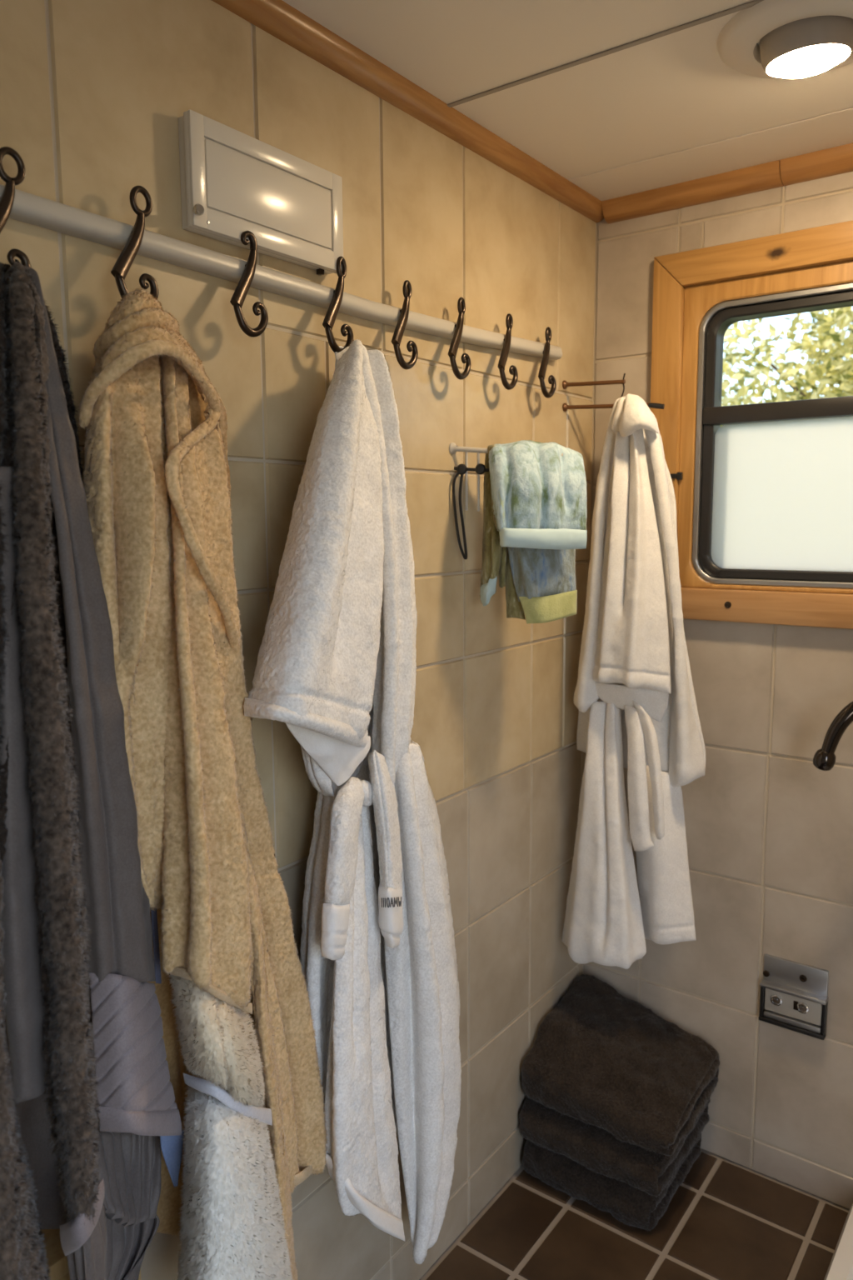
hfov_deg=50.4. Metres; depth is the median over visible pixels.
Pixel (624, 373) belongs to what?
wire hook
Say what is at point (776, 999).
screw
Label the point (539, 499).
hand towel
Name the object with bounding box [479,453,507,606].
hand towel
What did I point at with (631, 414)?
hood
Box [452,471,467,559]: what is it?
loop
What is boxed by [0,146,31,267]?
coat hook
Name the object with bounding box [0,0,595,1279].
wall
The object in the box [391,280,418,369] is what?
coat hook
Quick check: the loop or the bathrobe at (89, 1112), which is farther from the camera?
the loop
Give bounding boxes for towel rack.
[449,442,563,511]
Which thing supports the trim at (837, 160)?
attached to the wall at (769, 832)
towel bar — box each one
[562,379,625,389]
[562,402,664,411]
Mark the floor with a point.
(727, 1219)
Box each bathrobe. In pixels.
[0,259,184,1279]
[76,286,328,1279]
[243,339,461,1264]
[561,394,705,969]
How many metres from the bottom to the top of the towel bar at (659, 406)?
0.025 m
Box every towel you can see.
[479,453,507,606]
[487,439,587,549]
[505,546,577,624]
[519,1097,711,1196]
[520,974,720,1156]
[521,1133,702,1230]
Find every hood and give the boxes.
[89,286,207,404]
[611,394,659,436]
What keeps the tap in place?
attached to the wall at (769, 832)
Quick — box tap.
[813,700,852,770]
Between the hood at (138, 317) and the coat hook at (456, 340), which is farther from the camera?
the coat hook at (456, 340)
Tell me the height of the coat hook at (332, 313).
0.139 m
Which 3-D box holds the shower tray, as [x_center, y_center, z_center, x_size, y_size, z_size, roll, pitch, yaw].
[0.897,1.214,1.230,0.767,0.071,0.934,5,9,36]
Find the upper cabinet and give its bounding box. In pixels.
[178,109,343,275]
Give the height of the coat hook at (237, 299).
0.132 m
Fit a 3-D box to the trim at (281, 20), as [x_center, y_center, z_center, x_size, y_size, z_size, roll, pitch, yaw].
[-0.396,-0.768,0.900,0.028,0.030,2.600,5,9,36]
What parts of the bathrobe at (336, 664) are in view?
panel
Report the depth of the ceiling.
1.39 m
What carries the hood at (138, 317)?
attached to the bathrobe at (239, 1034)
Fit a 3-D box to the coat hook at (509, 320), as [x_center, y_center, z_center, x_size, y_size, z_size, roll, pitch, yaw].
[0.140,-0.521,1.634,0.030,0.137,0.058,5,9,36]
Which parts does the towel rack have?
knob, hanger rod, knob rail, hanger rod, knob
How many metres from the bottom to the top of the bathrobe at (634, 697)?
1.205 m
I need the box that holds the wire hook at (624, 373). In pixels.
[620,373,625,397]
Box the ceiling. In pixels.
[282,0,852,200]
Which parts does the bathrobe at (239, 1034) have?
panel, panel, panel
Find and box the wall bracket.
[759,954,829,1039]
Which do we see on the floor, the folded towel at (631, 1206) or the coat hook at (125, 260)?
the folded towel at (631, 1206)
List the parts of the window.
casing, casing, sill, frame, pane, pane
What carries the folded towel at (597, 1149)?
on the folded towel at (631, 1206)
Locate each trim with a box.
[211,0,604,223]
[601,142,852,224]
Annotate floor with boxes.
[420,1148,849,1279]
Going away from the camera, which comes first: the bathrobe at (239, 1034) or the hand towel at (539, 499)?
the bathrobe at (239, 1034)
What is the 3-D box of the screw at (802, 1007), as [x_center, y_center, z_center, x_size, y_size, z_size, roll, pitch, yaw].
[0.770,0.753,1.853,0.023,0.023,0.004,5,9,36]
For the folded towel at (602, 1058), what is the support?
on the folded towel at (597, 1149)
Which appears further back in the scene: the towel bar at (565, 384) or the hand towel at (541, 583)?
the towel bar at (565, 384)
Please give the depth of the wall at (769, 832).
1.89 m
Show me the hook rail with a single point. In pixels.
(27, 207)
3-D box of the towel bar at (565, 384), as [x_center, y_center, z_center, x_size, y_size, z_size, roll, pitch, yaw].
[0.342,-0.525,1.843,0.138,0.020,0.018,5,9,36]
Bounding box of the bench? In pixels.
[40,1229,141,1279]
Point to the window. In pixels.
(764, 497)
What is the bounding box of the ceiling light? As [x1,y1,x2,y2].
[717,0,852,78]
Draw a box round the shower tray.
[824,1204,852,1279]
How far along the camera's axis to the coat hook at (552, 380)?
1.75 m
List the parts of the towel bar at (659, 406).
rod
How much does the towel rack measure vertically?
0.118 m
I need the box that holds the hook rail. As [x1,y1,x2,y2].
[0,184,562,359]
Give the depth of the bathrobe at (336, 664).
1.27 m
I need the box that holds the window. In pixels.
[650,220,852,629]
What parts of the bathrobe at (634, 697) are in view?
panel, panel, panel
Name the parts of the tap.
spout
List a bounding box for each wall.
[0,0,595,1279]
[583,171,852,1209]
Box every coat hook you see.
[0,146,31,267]
[110,185,159,299]
[230,230,268,337]
[322,255,354,353]
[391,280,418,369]
[448,297,471,379]
[497,313,518,389]
[538,326,556,398]
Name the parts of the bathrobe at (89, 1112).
shoulder panel, panel, plush panel, panel, satin panel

